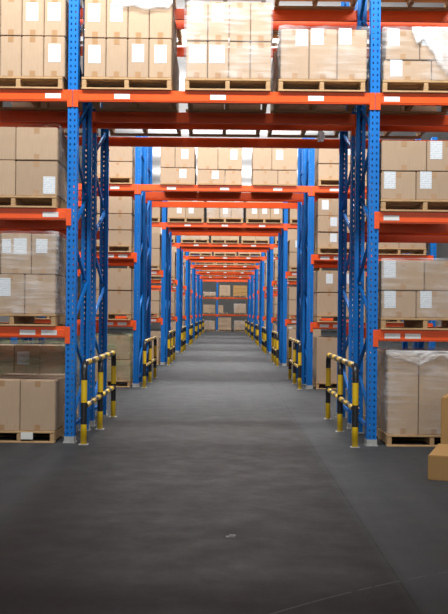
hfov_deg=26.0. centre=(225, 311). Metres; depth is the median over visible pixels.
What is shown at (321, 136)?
film wad
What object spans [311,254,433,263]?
crossbeam
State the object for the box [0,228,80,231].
crossbeam
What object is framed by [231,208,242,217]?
carton
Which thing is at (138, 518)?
floor
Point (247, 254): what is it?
wooden pallet
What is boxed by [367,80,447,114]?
wooden pallet
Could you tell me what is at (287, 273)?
crossbeam
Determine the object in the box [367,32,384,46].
wooden pallet
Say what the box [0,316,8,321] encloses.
wall
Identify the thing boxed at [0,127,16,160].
carton
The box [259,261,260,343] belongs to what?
upright
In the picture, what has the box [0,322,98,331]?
crossbeam
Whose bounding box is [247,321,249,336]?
barrier
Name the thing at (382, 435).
wooden pallet
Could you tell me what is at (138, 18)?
carton
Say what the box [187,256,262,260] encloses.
crossbeam
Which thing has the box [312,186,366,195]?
crossbeam
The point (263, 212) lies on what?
carton
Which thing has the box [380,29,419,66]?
carton
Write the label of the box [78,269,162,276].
crossbeam
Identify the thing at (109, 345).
film
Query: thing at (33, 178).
carton
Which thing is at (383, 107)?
carton
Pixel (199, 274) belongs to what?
upright
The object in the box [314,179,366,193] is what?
wooden pallet
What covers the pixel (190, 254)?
wooden pallet
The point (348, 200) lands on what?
carton
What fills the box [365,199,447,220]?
wooden pallet
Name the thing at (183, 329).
barrier
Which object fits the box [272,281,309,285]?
crossbeam
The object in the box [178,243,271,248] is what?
crossbeam
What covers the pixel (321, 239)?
carton
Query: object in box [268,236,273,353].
upright
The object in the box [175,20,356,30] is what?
crossbeam
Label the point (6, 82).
wooden pallet
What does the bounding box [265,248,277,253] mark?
carton
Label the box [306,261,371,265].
crossbeam
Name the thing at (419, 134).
wooden pallet
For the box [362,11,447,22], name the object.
crossbeam
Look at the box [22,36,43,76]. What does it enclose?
carton
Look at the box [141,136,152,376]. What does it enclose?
upright
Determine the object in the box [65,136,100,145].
crossbeam
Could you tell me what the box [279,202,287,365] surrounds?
upright
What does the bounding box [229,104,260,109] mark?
carton
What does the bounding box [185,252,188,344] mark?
upright
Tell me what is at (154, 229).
carton
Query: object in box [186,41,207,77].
carton
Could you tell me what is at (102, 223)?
upright
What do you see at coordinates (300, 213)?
upright
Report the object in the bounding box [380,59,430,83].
carton
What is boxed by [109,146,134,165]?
carton
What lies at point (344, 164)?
carton
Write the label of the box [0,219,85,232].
crossbeam
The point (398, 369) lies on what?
carton
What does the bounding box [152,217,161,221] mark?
wooden pallet
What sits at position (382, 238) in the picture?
crossbeam
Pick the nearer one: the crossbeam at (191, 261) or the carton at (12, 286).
the carton at (12, 286)
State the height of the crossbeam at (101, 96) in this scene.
0.170 m
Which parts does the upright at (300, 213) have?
post, post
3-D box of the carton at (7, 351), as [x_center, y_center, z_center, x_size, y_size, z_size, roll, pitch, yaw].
[-2.600,0.781,11.563,0.251,0.785,0.486,1,0,0]
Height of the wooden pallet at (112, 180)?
0.120 m
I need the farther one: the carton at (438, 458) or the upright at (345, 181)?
the upright at (345, 181)
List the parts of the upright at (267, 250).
post, post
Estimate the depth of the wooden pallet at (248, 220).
23.96 m
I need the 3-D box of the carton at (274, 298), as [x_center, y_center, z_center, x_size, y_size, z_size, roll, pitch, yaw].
[1.967,-0.367,31.509,0.794,0.254,0.900,1,0,0]
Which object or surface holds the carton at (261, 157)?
on the carton at (258, 176)
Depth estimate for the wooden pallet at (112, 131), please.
12.08 m
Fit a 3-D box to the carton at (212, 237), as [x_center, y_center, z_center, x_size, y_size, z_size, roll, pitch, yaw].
[-0.304,-2.498,31.502,0.309,0.355,0.902,1,0,0]
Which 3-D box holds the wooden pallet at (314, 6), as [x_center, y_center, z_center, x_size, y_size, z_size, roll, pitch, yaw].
[0.977,-3.390,10.170,0.884,0.120,1.080,1,0,0]
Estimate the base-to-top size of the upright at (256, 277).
4.384 m
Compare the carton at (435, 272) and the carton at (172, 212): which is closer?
the carton at (435, 272)
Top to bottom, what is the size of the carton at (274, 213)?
0.316 m
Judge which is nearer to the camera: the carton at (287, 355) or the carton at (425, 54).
the carton at (425, 54)
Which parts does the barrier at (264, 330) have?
post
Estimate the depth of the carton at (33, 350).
11.33 m
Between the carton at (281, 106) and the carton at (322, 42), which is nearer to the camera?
the carton at (322, 42)
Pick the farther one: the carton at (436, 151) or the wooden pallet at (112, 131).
the wooden pallet at (112, 131)
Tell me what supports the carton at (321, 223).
on the carton at (321, 239)
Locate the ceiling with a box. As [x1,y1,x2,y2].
[0,0,447,193]
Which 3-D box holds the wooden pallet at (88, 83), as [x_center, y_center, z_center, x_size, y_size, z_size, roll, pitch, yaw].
[-0.982,-2.267,10.160,0.894,0.120,1.080,1,0,0]
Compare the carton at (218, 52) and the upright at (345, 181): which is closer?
the carton at (218, 52)
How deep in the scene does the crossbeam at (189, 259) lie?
39.26 m
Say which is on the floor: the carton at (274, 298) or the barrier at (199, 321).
the barrier at (199, 321)
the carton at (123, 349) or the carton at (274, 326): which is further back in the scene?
the carton at (274, 326)
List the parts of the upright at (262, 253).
post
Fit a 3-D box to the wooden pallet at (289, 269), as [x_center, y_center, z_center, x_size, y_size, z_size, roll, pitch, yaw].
[1.974,-1.055,24.440,0.800,0.120,1.080,1,0,0]
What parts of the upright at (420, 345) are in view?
post, post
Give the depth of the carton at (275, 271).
31.06 m
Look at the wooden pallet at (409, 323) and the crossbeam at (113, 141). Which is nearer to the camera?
the wooden pallet at (409, 323)
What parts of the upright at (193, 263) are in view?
post, post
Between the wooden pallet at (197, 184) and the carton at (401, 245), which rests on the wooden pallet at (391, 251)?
the carton at (401, 245)
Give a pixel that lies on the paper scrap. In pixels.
(230, 535)
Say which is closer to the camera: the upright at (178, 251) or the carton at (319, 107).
the carton at (319, 107)
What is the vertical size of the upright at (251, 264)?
4.624 m
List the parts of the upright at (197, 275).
post, post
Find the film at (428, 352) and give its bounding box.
[407,350,447,365]
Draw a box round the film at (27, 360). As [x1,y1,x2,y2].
[0,341,71,408]
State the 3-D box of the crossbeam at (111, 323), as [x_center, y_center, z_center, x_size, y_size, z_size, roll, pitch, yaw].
[-2.607,0.219,16.826,2.119,0.170,0.087,1,0,0]
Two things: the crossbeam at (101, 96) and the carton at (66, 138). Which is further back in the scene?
the carton at (66, 138)
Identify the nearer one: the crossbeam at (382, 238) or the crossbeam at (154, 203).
the crossbeam at (382, 238)
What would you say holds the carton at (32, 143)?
on the carton at (33, 178)
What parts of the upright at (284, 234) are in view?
post, post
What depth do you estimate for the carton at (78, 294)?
17.14 m
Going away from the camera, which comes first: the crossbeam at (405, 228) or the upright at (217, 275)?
the crossbeam at (405, 228)
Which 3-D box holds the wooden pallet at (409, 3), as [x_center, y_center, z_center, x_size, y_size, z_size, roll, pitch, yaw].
[2.017,-3.380,10.170,0.884,0.120,1.080,1,0,0]
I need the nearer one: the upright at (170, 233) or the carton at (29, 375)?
the carton at (29, 375)
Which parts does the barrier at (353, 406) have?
rail, post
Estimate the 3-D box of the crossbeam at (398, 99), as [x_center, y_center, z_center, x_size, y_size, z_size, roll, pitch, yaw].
[2.552,-2.086,9.687,2.119,0.170,0.087,1,0,0]
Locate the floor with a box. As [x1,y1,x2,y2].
[0,329,447,613]
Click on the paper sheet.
(24, 435)
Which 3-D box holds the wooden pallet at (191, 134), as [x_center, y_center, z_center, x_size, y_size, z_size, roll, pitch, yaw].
[-0.014,-2.257,11.640,0.884,0.120,1.080,1,0,0]
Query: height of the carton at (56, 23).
0.395 m
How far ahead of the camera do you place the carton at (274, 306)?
31.07 m
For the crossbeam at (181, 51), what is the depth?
12.25 m
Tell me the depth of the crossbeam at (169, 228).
24.98 m
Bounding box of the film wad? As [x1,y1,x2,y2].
[317,130,324,141]
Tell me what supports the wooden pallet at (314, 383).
on the floor
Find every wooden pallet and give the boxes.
[0,76,74,110]
[0,195,66,208]
[0,314,65,325]
[0,424,64,442]
[35,313,79,319]
[58,108,98,135]
[81,77,176,111]
[84,313,133,319]
[85,177,134,191]
[91,379,132,386]
[96,245,133,251]
[108,110,180,136]
[127,265,161,269]
[127,313,160,317]
[151,276,175,279]
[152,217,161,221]
[167,217,204,222]
[177,30,181,44]
[181,239,208,242]
[184,78,270,112]
[185,0,265,8]
[186,109,259,136]
[189,253,211,255]
[195,262,213,264]
[207,218,242,222]
[211,239,238,243]
[214,253,236,255]
[235,270,250,271]
[238,253,260,256]
[241,240,268,243]
[245,218,282,223]
[267,110,339,137]
[271,31,280,45]
[273,79,365,113]
[273,277,296,280]
[274,0,356,10]
[287,267,321,271]
[287,314,320,318]
[288,219,300,223]
[312,379,346,389]
[313,315,365,322]
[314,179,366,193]
[314,247,365,254]
[350,111,424,138]
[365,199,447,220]
[365,317,447,329]
[365,319,403,322]
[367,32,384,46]
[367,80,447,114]
[368,0,447,10]
[371,248,426,254]
[377,426,440,446]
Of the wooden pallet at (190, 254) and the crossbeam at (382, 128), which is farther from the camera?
the wooden pallet at (190, 254)
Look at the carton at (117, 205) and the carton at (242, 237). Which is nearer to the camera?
the carton at (117, 205)
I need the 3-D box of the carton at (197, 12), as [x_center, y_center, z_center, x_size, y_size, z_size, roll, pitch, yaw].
[-0.282,-2.888,9.891,0.209,0.390,0.516,1,0,0]
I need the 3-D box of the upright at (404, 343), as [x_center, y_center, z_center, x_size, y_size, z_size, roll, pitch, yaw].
[3.603,-0.956,18.815,0.124,4.624,1.270,1,0,0]
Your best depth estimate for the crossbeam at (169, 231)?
25.34 m
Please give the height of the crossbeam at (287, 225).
0.170 m
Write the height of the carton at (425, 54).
0.314 m
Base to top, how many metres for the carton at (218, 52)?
0.370 m
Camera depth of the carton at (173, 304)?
31.07 m
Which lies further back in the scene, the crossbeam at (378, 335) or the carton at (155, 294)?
the carton at (155, 294)
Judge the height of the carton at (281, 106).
0.357 m
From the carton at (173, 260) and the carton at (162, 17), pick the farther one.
the carton at (173, 260)
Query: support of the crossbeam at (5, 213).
attached to the upright at (84, 262)
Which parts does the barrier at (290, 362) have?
rail, post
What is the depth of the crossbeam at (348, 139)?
12.25 m
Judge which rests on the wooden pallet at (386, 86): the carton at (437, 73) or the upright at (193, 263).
the carton at (437, 73)
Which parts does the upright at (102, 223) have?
foot plate, post, post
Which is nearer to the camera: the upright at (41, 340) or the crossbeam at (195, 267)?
the upright at (41, 340)
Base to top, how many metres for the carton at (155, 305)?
0.291 m
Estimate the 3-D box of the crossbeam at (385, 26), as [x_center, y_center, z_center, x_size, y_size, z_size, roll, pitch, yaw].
[2.563,-3.229,11.086,2.119,0.170,0.087,1,0,0]
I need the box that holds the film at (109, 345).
[98,333,132,378]
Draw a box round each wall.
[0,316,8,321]
[36,200,426,330]
[427,243,447,326]
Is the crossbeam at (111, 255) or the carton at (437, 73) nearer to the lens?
the carton at (437, 73)
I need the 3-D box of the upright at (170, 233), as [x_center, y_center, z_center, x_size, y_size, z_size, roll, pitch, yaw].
[-1.532,-1.008,25.955,0.124,4.624,1.270,1,0,0]
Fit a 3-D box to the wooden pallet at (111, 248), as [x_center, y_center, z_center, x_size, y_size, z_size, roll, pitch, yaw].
[-2.036,-1.096,17.300,0.820,0.120,1.080,1,0,0]
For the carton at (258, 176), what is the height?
0.246 m
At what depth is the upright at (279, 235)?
26.48 m
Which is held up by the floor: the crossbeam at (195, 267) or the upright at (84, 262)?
the upright at (84, 262)
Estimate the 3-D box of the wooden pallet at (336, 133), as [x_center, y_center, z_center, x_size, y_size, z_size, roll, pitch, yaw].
[0.966,-2.247,11.640,0.884,0.120,1.080,1,0,0]
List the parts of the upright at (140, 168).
post, post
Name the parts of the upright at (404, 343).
post, post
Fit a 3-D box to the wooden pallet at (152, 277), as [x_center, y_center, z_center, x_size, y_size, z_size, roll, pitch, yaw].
[-2.026,-1.096,31.580,0.800,0.120,1.080,1,0,0]
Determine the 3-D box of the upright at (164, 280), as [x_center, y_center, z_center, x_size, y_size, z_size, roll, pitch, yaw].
[-1.533,-0.888,24.480,0.124,4.384,1.120,1,0,0]
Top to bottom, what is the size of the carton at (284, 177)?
0.242 m
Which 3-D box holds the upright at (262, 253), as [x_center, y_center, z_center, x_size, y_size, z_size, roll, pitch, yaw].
[1.477,-0.857,38.760,0.124,4.384,1.120,1,0,0]
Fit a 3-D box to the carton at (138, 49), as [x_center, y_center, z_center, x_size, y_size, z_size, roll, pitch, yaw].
[-0.868,-2.521,9.891,0.206,0.390,0.516,1,0,0]
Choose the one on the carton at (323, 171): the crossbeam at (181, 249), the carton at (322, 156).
the carton at (322, 156)
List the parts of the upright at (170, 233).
post, post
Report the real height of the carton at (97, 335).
0.412 m
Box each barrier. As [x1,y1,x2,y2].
[78,351,116,444]
[142,336,156,387]
[167,330,174,364]
[181,326,185,352]
[189,323,192,344]
[195,322,197,339]
[199,321,200,335]
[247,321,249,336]
[251,322,253,340]
[255,324,258,345]
[261,327,266,353]
[271,331,278,365]
[288,337,301,389]
[324,353,359,447]
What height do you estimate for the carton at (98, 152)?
0.372 m
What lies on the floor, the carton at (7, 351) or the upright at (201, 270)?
the upright at (201, 270)
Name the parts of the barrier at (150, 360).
post, rail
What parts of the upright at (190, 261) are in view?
post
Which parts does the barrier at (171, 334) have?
post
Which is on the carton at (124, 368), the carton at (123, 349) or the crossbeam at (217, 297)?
the carton at (123, 349)
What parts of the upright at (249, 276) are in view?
post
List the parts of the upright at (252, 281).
post, post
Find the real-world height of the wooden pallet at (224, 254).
0.120 m
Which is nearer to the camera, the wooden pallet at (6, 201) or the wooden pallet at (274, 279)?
the wooden pallet at (6, 201)
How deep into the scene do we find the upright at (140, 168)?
16.86 m
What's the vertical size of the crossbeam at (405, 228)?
0.170 m
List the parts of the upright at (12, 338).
post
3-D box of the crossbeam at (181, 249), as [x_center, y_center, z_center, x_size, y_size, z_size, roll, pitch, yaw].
[-0.016,-2.112,32.507,3.004,0.170,0.087,1,0,0]
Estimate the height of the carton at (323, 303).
0.395 m
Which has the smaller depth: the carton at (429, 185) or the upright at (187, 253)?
the carton at (429, 185)
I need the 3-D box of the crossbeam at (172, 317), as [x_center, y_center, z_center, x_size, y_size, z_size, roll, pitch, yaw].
[-2.607,0.219,31.107,2.119,0.170,0.087,1,0,0]
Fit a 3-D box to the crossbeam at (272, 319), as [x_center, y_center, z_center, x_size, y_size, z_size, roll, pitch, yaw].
[2.528,0.271,31.107,2.119,0.170,0.087,1,0,0]
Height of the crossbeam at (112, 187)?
0.170 m
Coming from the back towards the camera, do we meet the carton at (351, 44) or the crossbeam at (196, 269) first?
the crossbeam at (196, 269)
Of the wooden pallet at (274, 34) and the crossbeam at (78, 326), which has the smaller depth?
the crossbeam at (78, 326)
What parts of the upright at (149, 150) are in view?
post, post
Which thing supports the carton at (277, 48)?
on the wooden pallet at (284, 85)
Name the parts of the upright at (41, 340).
post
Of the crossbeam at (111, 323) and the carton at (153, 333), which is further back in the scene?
the carton at (153, 333)
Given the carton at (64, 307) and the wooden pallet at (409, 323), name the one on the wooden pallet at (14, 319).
the carton at (64, 307)
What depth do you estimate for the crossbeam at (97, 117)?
10.70 m
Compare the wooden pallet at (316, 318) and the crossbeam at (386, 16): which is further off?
the wooden pallet at (316, 318)
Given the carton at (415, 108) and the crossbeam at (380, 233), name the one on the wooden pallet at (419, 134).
the carton at (415, 108)
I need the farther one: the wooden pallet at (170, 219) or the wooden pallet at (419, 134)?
the wooden pallet at (170, 219)
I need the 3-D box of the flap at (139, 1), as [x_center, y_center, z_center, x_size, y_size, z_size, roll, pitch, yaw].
[-0.824,-3.060,9.782,0.599,0.150,0.395,1,0,0]
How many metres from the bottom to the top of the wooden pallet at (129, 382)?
0.120 m
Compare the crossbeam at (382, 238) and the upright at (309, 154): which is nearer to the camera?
the crossbeam at (382, 238)
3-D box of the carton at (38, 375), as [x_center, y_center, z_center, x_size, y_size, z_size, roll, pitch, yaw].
[-1.866,0.930,10.419,0.346,0.502,0.510,1,0,0]
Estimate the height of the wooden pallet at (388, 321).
0.120 m
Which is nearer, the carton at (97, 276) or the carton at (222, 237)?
the carton at (97, 276)
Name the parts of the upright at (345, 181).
post, foot plate, post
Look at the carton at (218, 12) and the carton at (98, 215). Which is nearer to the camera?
the carton at (218, 12)
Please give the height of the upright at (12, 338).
4.384 m
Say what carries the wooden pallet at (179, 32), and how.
on the crossbeam at (180, 24)
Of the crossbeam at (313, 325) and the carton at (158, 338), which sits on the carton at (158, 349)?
the carton at (158, 338)
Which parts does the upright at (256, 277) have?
post, post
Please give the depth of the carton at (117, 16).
9.63 m
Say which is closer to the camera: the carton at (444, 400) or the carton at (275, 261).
the carton at (444, 400)
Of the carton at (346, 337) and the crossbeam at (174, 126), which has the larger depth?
the carton at (346, 337)
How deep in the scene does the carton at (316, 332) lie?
23.92 m
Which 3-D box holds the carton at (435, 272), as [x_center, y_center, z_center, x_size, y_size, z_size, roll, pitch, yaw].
[2.202,-0.361,9.891,0.447,0.300,0.516,1,0,0]
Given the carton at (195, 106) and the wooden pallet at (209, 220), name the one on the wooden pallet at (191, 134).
the carton at (195, 106)
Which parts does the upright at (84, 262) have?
foot plate, post, post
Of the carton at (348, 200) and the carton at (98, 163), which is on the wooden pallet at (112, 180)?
the carton at (98, 163)
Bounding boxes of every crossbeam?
[0,89,71,106]
[0,111,86,123]
[0,122,86,128]
[0,208,70,225]
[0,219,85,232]
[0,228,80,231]
[0,230,99,239]
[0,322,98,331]
[0,326,69,343]
[35,319,135,329]
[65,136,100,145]
[65,325,84,339]
[73,90,374,110]
[73,191,134,197]
[73,252,136,261]
[73,257,141,261]
[73,263,133,265]
[75,8,82,18]
[78,184,137,193]
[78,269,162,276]
[92,111,355,129]
[92,123,355,135]
[96,317,162,324]
[109,137,339,152]
[115,316,176,321]
[138,184,310,195]
[145,192,303,202]
[146,198,303,204]
[148,222,163,228]
[151,280,177,284]
[151,285,186,289]
[152,201,297,210]
[164,222,285,230]
[168,227,280,232]
[168,231,280,234]
[172,232,277,236]
[173,9,357,26]
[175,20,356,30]
[177,47,276,57]
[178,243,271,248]
[181,247,268,249]
[181,249,268,251]
[183,249,266,252]
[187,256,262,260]
[189,259,260,260]
[191,261,259,262]
[191,297,216,299]
[193,265,256,268]
[195,267,255,269]
[196,269,254,269]
[197,271,252,274]
[200,274,250,275]
[201,276,249,278]
[202,278,248,278]
[202,314,216,316]
[217,280,258,281]
[217,297,258,299]
[217,314,247,316]
[271,317,332,322]
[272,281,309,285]
[285,272,366,277]
[285,319,348,325]
[286,224,300,229]
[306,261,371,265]
[310,193,365,199]
[310,322,432,331]
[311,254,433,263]
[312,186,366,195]
[313,265,366,267]
[342,326,447,338]
[343,233,447,244]
[344,139,447,149]
[360,221,447,234]
[361,114,447,126]
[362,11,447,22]
[362,22,447,31]
[365,232,447,235]
[366,125,447,131]
[373,330,447,346]
[374,212,447,228]
[375,93,447,109]
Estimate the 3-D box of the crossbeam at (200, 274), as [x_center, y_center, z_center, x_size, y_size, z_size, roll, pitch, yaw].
[-0.016,-2.112,55.103,3.004,0.170,0.087,1,0,0]
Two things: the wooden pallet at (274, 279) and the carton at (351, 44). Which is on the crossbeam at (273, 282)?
the wooden pallet at (274, 279)
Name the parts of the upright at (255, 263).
post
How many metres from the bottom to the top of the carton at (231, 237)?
0.355 m
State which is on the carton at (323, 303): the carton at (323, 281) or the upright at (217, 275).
the carton at (323, 281)
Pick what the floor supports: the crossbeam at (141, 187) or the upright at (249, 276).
the upright at (249, 276)
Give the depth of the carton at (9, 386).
9.63 m
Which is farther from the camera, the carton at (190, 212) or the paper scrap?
the carton at (190, 212)
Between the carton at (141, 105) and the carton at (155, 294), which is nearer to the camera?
the carton at (141, 105)
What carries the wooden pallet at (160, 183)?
on the crossbeam at (141, 187)
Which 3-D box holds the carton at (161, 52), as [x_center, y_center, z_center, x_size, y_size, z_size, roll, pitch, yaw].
[-0.649,-2.518,9.887,0.219,0.388,0.516,1,0,0]
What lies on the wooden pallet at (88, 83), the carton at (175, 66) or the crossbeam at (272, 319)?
the carton at (175, 66)
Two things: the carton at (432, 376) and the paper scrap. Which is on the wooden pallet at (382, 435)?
the carton at (432, 376)
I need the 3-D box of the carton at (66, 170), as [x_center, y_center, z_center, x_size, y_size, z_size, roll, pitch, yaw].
[-1.879,-1.330,10.423,0.412,0.351,0.510,1,0,0]
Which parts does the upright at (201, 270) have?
post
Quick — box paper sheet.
[21,432,32,438]
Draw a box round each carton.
[0,0,0,36]
[0,36,21,75]
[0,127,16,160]
[0,160,15,194]
[0,234,0,273]
[0,274,25,313]
[0,344,19,375]
[0,373,37,377]
[0,377,28,430]
[1,0,22,36]
[1,233,31,274]
[12,102,48,107]
[14,344,45,373]
[16,127,65,167]
[16,161,65,201]
[20,377,63,430]
[22,0,44,36]
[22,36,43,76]
[25,274,63,313]
[31,234,63,275]
[32,374,71,424]
[40,344,64,373]
[44,0,68,43]
[44,36,67,83]
[49,74,86,107]
[63,238,66,276]
[63,277,65,313]
[65,138,67,169]
[65,170,73,202]
[72,293,80,312]
[75,17,80,55]
[84,0,106,38]
[84,38,105,76]
[84,290,102,312]
[84,334,111,355]
[85,196,103,213]
[85,214,108,229]
[91,359,107,379]
[92,268,102,289]
[93,146,100,161]
[97,162,99,176]
[103,103,138,107]
[103,162,134,180]
[106,0,127,39]
[106,39,127,76]
[107,334,132,359]
[107,358,132,379]
[108,214,134,231]
[108,230,133,246]
[108,268,133,290]
[108,290,133,312]
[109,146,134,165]
[109,196,134,216]
[128,0,149,39]
[128,39,148,77]
[139,83,178,111]
[148,233,161,250]
[149,0,173,49]
[149,39,173,86]
[151,249,161,266]
[151,263,175,276]
[151,290,160,300]
[151,301,160,312]
[151,331,175,336]
[152,207,161,218]
[152,227,175,239]
[152,337,160,347]
[152,347,160,359]
[160,147,174,167]
[160,168,196,184]
[168,207,185,217]
[171,251,175,263]
[171,292,175,301]
[171,302,175,312]
[171,321,184,330]
[174,17,176,63]
[174,55,176,90]
[175,147,195,170]
[176,60,178,90]
[186,2,207,43]
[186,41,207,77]
[186,208,204,220]
[193,104,223,108]
[197,147,217,169]
[197,170,224,183]
[199,236,208,238]
[207,208,219,217]
[208,2,228,41]
[208,41,228,77]
[211,236,220,239]
[218,148,241,170]
[218,305,222,312]
[220,208,230,217]
[221,236,229,239]
[225,170,241,183]
[229,2,249,42]
[229,42,249,78]
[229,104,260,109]
[230,236,238,239]
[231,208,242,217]
[234,308,239,312]
[234,325,239,329]
[240,308,245,312]
[241,236,254,239]
[245,208,258,220]
[250,2,271,44]
[250,42,270,78]
[251,148,271,176]
[251,170,277,184]
[255,236,268,239]
[259,208,269,217]
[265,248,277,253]
[270,51,276,91]
[270,79,309,112]
[270,209,282,218]
[272,148,296,170]
[273,260,277,268]
[273,268,296,277]
[273,296,276,304]
[273,305,276,313]
[273,325,295,331]
[274,229,296,240]
[276,48,277,87]
[278,29,308,78]
[278,171,296,184]
[286,344,292,360]
[287,252,296,267]
[287,287,296,299]
[287,300,296,313]
[287,329,299,343]
[288,209,296,220]
[288,239,296,253]
[309,28,336,79]
[309,105,345,110]
[312,336,336,382]
[313,270,337,292]
[313,292,337,314]
[313,329,320,335]
[314,149,338,170]
[314,164,338,184]
[314,199,338,219]
[314,216,338,234]
[314,232,337,249]
[337,28,366,79]
[342,337,364,379]
[343,216,365,231]
[344,149,366,163]
[344,164,366,178]
[346,271,365,292]
[346,293,365,315]
[347,199,365,215]
[354,77,399,110]
[363,352,370,414]
[366,182,372,208]
[366,242,398,247]
[367,152,372,183]
[377,349,404,427]
[378,260,423,290]
[378,291,415,317]
[379,141,425,173]
[379,171,415,200]
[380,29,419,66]
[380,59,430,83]
[380,351,418,434]
[399,243,425,247]
[400,106,436,110]
[401,349,436,351]
[410,351,447,434]
[415,171,447,199]
[415,291,447,317]
[419,30,447,61]
[423,260,447,290]
[425,141,447,171]
[428,444,447,480]
[431,61,447,80]
[441,394,447,443]
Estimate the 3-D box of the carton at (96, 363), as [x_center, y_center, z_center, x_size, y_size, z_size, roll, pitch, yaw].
[-2.262,1.000,17.235,0.404,0.355,0.902,1,0,0]
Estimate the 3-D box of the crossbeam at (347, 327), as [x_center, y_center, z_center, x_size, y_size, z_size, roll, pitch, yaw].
[2.528,0.271,12.264,2.119,0.170,0.087,1,0,0]
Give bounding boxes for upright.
[11,337,28,343]
[29,316,44,343]
[63,0,92,442]
[89,0,108,426]
[132,136,145,386]
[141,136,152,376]
[160,191,167,364]
[167,232,171,345]
[175,236,180,352]
[180,249,182,350]
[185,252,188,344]
[188,261,190,342]
[191,262,194,339]
[194,269,195,337]
[196,270,198,321]
[198,274,199,334]
[200,270,201,332]
[216,275,217,330]
[248,276,250,320]
[250,264,251,335]
[251,264,253,322]
[254,263,255,339]
[255,263,257,323]
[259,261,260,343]
[260,252,264,345]
[266,250,268,351]
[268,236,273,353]
[277,233,280,362]
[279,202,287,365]
[296,138,307,380]
[301,138,314,388]
[335,2,356,428]
[351,0,380,445]
[402,139,420,348]
[417,137,437,349]
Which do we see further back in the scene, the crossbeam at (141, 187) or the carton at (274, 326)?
the carton at (274, 326)
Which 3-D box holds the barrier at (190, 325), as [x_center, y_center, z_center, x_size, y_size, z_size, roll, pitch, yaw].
[-1.395,0.890,39.380,0.090,0.831,2.610,1,0,0]
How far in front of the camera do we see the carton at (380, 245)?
16.79 m
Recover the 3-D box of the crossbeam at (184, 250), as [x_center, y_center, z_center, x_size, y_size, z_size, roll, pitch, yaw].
[-0.016,-2.112,33.684,3.004,0.170,0.087,1,0,0]
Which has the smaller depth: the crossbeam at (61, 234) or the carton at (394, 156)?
the carton at (394, 156)
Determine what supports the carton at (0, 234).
on the carton
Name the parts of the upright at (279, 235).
post, post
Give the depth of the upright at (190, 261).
40.77 m
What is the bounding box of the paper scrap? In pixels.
[226,534,235,537]
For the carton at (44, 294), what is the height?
0.394 m
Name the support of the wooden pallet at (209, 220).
on the crossbeam at (166, 224)
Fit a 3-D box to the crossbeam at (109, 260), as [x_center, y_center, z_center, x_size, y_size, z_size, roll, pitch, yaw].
[-2.595,-0.956,17.854,2.119,0.170,0.087,1,0,0]
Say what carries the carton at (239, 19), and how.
on the carton at (239, 52)
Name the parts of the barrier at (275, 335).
post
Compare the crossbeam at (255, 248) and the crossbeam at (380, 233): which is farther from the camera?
the crossbeam at (255, 248)
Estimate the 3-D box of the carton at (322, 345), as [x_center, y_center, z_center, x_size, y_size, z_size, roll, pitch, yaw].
[1.785,0.830,17.221,0.414,0.775,0.901,1,0,0]
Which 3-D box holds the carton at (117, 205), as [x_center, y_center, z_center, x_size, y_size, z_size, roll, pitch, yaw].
[-1.823,-1.851,17.233,0.404,0.295,0.901,1,0,0]
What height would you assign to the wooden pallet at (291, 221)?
0.120 m
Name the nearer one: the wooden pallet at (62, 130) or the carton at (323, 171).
the wooden pallet at (62, 130)
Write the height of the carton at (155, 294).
0.254 m
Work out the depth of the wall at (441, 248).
67.71 m
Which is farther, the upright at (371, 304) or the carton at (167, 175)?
the carton at (167, 175)
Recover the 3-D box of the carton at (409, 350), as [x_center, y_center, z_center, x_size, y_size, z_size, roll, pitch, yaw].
[2.072,0.816,10.417,0.299,0.810,0.510,1,0,0]
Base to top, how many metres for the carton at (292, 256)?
0.354 m
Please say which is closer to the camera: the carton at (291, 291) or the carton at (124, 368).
the carton at (124, 368)
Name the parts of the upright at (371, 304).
post, foot plate, post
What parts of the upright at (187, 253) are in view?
post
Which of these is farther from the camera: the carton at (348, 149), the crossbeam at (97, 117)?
the carton at (348, 149)
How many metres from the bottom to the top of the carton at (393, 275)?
0.299 m
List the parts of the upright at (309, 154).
post, post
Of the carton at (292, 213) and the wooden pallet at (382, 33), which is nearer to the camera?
the wooden pallet at (382, 33)
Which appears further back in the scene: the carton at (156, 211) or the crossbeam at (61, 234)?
the carton at (156, 211)
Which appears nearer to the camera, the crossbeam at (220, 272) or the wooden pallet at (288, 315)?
the wooden pallet at (288, 315)
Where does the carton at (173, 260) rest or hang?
on the carton at (173, 266)
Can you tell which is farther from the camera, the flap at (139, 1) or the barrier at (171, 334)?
the barrier at (171, 334)
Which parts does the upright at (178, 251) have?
post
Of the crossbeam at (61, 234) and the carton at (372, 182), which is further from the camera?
the crossbeam at (61, 234)
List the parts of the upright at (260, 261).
post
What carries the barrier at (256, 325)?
on the floor
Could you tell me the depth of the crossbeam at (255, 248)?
32.12 m
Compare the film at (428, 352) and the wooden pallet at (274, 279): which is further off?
the wooden pallet at (274, 279)
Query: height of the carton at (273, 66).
0.317 m
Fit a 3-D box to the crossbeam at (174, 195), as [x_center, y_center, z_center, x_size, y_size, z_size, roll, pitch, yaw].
[-0.016,-2.112,17.854,3.004,0.170,0.087,1,0,0]
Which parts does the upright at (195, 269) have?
post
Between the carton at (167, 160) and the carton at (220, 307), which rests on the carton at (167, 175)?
the carton at (167, 160)
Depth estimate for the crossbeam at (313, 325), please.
16.79 m
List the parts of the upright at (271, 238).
post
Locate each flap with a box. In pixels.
[112,0,174,8]
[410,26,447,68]
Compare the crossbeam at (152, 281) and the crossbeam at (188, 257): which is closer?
the crossbeam at (152, 281)
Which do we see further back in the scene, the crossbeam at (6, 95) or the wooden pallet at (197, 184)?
the wooden pallet at (197, 184)
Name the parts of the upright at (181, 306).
post, post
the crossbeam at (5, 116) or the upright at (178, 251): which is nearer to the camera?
the crossbeam at (5, 116)
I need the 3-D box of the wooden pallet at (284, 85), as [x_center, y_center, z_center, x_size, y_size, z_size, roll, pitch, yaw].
[0.957,-2.247,10.160,0.864,0.120,1.080,1,0,0]
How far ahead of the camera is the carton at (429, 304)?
9.63 m
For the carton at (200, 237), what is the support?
on the wooden pallet at (182, 240)
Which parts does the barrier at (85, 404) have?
post, rail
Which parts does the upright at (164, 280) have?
post, post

